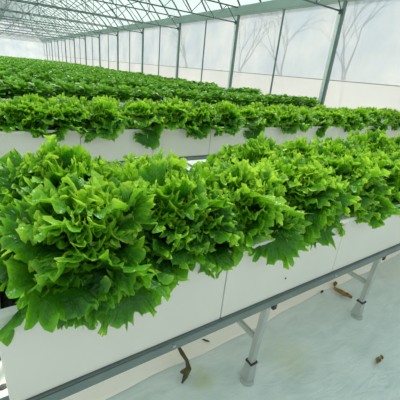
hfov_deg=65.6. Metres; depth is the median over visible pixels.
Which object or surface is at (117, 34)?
wall post
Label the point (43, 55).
pipe
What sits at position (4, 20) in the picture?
roof truss
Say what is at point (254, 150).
lettuce
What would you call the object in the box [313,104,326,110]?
lettuce
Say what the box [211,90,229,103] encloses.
lettuce plant
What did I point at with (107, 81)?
lettuce plant
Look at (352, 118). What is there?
lettuce
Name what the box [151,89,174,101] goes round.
lettuce plant
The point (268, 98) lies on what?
lettuce plant
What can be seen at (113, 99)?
lettuce
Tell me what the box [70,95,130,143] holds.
lettuce
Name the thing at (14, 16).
roof truss
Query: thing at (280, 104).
lettuce
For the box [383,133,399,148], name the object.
lettuce
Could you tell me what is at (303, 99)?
lettuce plant
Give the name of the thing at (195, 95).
lettuce plant
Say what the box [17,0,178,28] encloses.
roof truss
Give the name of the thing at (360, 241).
trough
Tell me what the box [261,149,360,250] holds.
lettuce
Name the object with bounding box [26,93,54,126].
lettuce
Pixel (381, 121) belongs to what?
lettuce
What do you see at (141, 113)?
lettuce
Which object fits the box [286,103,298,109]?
lettuce
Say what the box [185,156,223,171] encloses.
lettuce
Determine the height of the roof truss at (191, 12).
2.516 m
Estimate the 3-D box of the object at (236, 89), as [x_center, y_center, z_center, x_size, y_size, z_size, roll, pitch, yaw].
[1.254,-3.515,10.189,0.620,0.374,0.627,19,26,29]
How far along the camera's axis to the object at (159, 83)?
8.56 m
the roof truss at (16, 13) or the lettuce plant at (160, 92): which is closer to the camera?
the lettuce plant at (160, 92)
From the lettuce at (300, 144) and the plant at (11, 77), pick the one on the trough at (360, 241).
the lettuce at (300, 144)
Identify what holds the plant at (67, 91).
on the bench
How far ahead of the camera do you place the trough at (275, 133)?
4.63 m
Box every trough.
[0,125,80,169]
[0,243,231,399]
[80,126,152,161]
[149,125,211,157]
[208,125,254,154]
[220,214,349,317]
[263,125,294,144]
[287,124,326,144]
[325,126,353,139]
[332,202,399,270]
[353,125,378,134]
[386,125,398,137]
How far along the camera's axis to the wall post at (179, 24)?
14.85 m
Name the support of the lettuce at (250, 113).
on the trough at (216, 142)
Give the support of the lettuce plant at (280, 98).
on the bench
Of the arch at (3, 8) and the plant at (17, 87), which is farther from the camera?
the arch at (3, 8)
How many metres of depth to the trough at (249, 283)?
1.47 m
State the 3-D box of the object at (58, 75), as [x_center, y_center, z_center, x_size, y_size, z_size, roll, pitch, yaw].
[-3.310,-2.763,7.280,0.606,0.362,0.612,19,26,30]
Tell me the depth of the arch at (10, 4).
30.05 m
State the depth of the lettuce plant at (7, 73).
6.59 m
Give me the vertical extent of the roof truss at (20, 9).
2.516 m
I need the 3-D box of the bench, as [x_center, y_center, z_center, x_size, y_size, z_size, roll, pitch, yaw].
[-0.501,-1.683,6.842,8.650,0.910,0.788,-9,27,-32]
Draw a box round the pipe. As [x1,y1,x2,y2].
[43,55,399,86]
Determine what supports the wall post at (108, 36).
on the floor
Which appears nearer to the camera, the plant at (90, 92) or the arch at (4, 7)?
the plant at (90, 92)
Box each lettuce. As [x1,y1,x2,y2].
[0,95,58,141]
[0,134,129,210]
[0,170,188,346]
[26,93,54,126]
[31,97,100,141]
[52,93,94,121]
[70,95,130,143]
[88,96,121,123]
[88,155,246,291]
[103,147,188,178]
[115,98,168,150]
[150,96,205,139]
[179,100,224,139]
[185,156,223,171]
[185,157,312,269]
[198,100,245,136]
[207,131,290,165]
[225,104,266,139]
[247,102,264,108]
[252,106,287,131]
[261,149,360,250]
[268,103,283,109]
[274,105,309,134]
[280,136,336,161]
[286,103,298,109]
[290,107,318,132]
[304,152,399,228]
[310,109,333,138]
[310,134,371,158]
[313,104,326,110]
[323,107,350,132]
[335,126,397,154]
[338,108,364,130]
[339,106,353,110]
[350,106,376,130]
[350,149,399,208]
[365,107,388,133]
[373,145,399,156]
[378,109,398,130]
[381,107,399,126]
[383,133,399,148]
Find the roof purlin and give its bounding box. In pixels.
[40,0,142,31]
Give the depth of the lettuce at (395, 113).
6.34 m
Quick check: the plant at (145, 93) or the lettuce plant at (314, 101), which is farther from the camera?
the lettuce plant at (314, 101)
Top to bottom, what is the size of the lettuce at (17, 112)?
0.430 m
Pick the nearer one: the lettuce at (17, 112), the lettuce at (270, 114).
the lettuce at (17, 112)
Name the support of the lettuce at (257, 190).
on the trough at (249, 283)
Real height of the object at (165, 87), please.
0.352 m
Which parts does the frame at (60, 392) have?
foot plate, leg, foot plate, leg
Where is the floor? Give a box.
[106,159,399,399]
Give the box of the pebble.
[0,383,6,390]
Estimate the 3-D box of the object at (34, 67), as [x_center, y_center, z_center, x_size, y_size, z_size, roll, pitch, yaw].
[-5.880,-4.566,11.020,0.652,0.389,0.650,25,29,38]
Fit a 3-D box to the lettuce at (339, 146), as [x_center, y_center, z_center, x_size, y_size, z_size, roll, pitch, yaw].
[1.034,-0.267,2.382,0.720,0.466,0.710,-3,24,-20]
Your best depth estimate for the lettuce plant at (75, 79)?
7.35 m
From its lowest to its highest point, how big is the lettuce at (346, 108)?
0.401 m
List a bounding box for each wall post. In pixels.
[73,38,75,63]
[84,36,86,64]
[98,34,100,66]
[108,36,108,67]
[116,31,118,69]
[129,31,129,70]
[141,28,143,72]
[158,26,160,74]
[175,23,180,78]
[200,20,206,81]
[227,15,239,88]
[269,9,284,95]
[318,1,347,104]
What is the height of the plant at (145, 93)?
0.344 m
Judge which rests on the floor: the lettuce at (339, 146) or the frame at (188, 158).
the frame at (188, 158)
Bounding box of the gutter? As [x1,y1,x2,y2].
[41,0,359,41]
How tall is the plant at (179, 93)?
0.383 m
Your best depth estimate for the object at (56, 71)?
9.24 m
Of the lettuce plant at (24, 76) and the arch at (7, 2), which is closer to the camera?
the lettuce plant at (24, 76)
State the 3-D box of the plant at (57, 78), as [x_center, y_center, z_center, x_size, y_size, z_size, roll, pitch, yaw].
[-2.445,-1.978,5.553,0.649,0.389,0.643,-6,25,-27]
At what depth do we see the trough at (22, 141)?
2.88 m
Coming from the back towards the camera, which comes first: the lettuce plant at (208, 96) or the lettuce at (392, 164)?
the lettuce plant at (208, 96)
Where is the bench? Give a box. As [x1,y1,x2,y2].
[0,95,243,106]
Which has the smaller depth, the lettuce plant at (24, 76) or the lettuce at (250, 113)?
the lettuce at (250, 113)
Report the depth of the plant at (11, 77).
5.00 m
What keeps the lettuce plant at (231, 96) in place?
on the bench
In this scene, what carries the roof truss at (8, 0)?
attached to the gutter
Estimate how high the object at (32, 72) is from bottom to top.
0.345 m
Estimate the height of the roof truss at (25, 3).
2.516 m
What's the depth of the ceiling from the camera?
19.51 m
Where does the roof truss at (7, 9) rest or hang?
attached to the gutter
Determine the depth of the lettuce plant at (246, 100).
7.20 m
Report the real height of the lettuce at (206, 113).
0.444 m
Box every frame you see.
[0,243,399,399]
[108,155,207,167]
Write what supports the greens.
on the bench
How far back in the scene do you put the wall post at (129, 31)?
19.70 m
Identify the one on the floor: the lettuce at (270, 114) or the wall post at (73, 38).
the wall post at (73, 38)
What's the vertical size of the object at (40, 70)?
0.364 m
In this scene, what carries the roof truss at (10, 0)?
attached to the gutter
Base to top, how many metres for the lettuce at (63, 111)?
0.388 m
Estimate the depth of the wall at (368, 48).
9.84 m
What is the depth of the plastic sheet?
1.83 m
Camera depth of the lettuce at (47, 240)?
0.90 m
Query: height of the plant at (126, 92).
0.379 m
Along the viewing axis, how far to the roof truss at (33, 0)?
25.42 m
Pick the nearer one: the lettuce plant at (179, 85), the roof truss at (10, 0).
the lettuce plant at (179, 85)
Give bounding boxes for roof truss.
[0,0,83,38]
[0,0,97,37]
[0,0,116,35]
[0,0,141,32]
[0,3,72,39]
[0,9,61,40]
[0,20,42,42]
[1,16,50,42]
[3,13,56,41]
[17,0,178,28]
[130,0,237,22]
[303,0,341,11]
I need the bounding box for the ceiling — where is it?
[0,0,270,39]
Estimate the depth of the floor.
1.88 m
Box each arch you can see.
[0,2,73,33]
[0,4,68,34]
[2,3,69,32]
[3,8,62,35]
[4,7,64,35]
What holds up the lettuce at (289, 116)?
on the trough at (275, 133)
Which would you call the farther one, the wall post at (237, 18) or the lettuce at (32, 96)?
the wall post at (237, 18)
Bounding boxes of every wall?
[0,20,42,59]
[42,0,399,111]
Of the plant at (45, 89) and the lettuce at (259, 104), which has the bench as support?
the plant at (45, 89)
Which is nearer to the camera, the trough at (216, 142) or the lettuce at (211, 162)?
the lettuce at (211, 162)
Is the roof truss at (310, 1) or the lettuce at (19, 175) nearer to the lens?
the lettuce at (19, 175)
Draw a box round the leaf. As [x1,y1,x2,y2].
[333,287,352,298]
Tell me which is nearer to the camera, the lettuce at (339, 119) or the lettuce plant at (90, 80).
the lettuce at (339, 119)
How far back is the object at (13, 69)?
8.67 m
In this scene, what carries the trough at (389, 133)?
on the frame at (188, 158)
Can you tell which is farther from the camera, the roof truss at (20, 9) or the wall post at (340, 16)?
the roof truss at (20, 9)
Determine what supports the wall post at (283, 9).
on the floor
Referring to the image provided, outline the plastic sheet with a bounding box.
[0,250,399,399]
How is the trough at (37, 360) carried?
on the frame at (60, 392)
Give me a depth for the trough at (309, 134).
5.02 m
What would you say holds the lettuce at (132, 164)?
on the trough at (37, 360)
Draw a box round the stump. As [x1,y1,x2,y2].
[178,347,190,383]
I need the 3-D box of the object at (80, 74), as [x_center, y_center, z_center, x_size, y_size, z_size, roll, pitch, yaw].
[-3.699,-3.792,9.717,0.576,0.328,0.568,19,26,29]
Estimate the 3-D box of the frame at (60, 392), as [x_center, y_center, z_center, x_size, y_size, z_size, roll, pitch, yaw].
[1.854,0.320,3.023,6.442,0.555,0.840,-9,27,-32]
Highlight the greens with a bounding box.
[0,56,103,68]
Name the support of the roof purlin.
attached to the arch
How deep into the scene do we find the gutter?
11.51 m
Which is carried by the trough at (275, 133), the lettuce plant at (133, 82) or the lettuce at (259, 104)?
the lettuce at (259, 104)
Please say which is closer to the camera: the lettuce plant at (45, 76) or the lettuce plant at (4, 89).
the lettuce plant at (4, 89)
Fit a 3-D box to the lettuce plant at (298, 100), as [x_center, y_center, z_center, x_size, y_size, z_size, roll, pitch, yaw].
[2.518,-2.616,8.286,0.683,0.379,0.664,-11,27,-33]
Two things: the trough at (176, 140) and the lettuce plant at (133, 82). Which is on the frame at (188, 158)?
the trough at (176, 140)
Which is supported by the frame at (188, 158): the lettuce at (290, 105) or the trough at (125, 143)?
the trough at (125, 143)
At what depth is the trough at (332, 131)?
5.40 m
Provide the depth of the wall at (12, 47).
45.72 m
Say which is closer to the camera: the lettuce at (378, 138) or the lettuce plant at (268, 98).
the lettuce at (378, 138)
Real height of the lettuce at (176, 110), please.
0.496 m
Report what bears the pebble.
on the floor
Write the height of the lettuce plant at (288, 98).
0.341 m
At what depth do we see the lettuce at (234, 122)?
4.04 m
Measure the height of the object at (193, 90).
0.339 m
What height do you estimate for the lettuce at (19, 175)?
0.548 m
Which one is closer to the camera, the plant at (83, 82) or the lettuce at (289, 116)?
the lettuce at (289, 116)
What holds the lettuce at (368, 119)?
on the trough at (370, 126)
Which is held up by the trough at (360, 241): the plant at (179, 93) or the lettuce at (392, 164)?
the lettuce at (392, 164)
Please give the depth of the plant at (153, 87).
6.37 m
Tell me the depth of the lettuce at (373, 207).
1.72 m
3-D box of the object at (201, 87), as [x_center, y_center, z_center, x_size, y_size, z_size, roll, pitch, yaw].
[0.016,-3.306,9.400,0.590,0.338,0.568,15,24,22]
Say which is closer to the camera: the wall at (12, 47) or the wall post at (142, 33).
the wall post at (142, 33)
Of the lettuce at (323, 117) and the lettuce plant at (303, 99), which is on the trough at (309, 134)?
the lettuce at (323, 117)
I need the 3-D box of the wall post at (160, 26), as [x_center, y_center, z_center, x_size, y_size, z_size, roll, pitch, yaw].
[-2.207,-7.348,16.689,0.070,3.550,0.080,-9,27,-32]
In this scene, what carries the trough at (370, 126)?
on the frame at (188, 158)
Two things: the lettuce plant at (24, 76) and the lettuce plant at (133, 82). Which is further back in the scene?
the lettuce plant at (133, 82)
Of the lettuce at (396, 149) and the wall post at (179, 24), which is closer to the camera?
the lettuce at (396, 149)
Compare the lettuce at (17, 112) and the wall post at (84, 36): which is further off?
the wall post at (84, 36)
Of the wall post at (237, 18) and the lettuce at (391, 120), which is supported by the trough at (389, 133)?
the lettuce at (391, 120)
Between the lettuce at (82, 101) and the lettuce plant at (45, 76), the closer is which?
the lettuce at (82, 101)
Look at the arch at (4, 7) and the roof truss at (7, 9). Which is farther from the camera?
the arch at (4, 7)
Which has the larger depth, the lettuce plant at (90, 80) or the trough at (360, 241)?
the lettuce plant at (90, 80)
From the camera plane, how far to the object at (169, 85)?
8.71 m
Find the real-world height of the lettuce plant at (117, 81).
0.361 m
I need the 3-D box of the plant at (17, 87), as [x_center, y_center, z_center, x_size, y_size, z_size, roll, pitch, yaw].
[-2.861,-1.734,4.914,0.577,0.334,0.589,12,23,16]

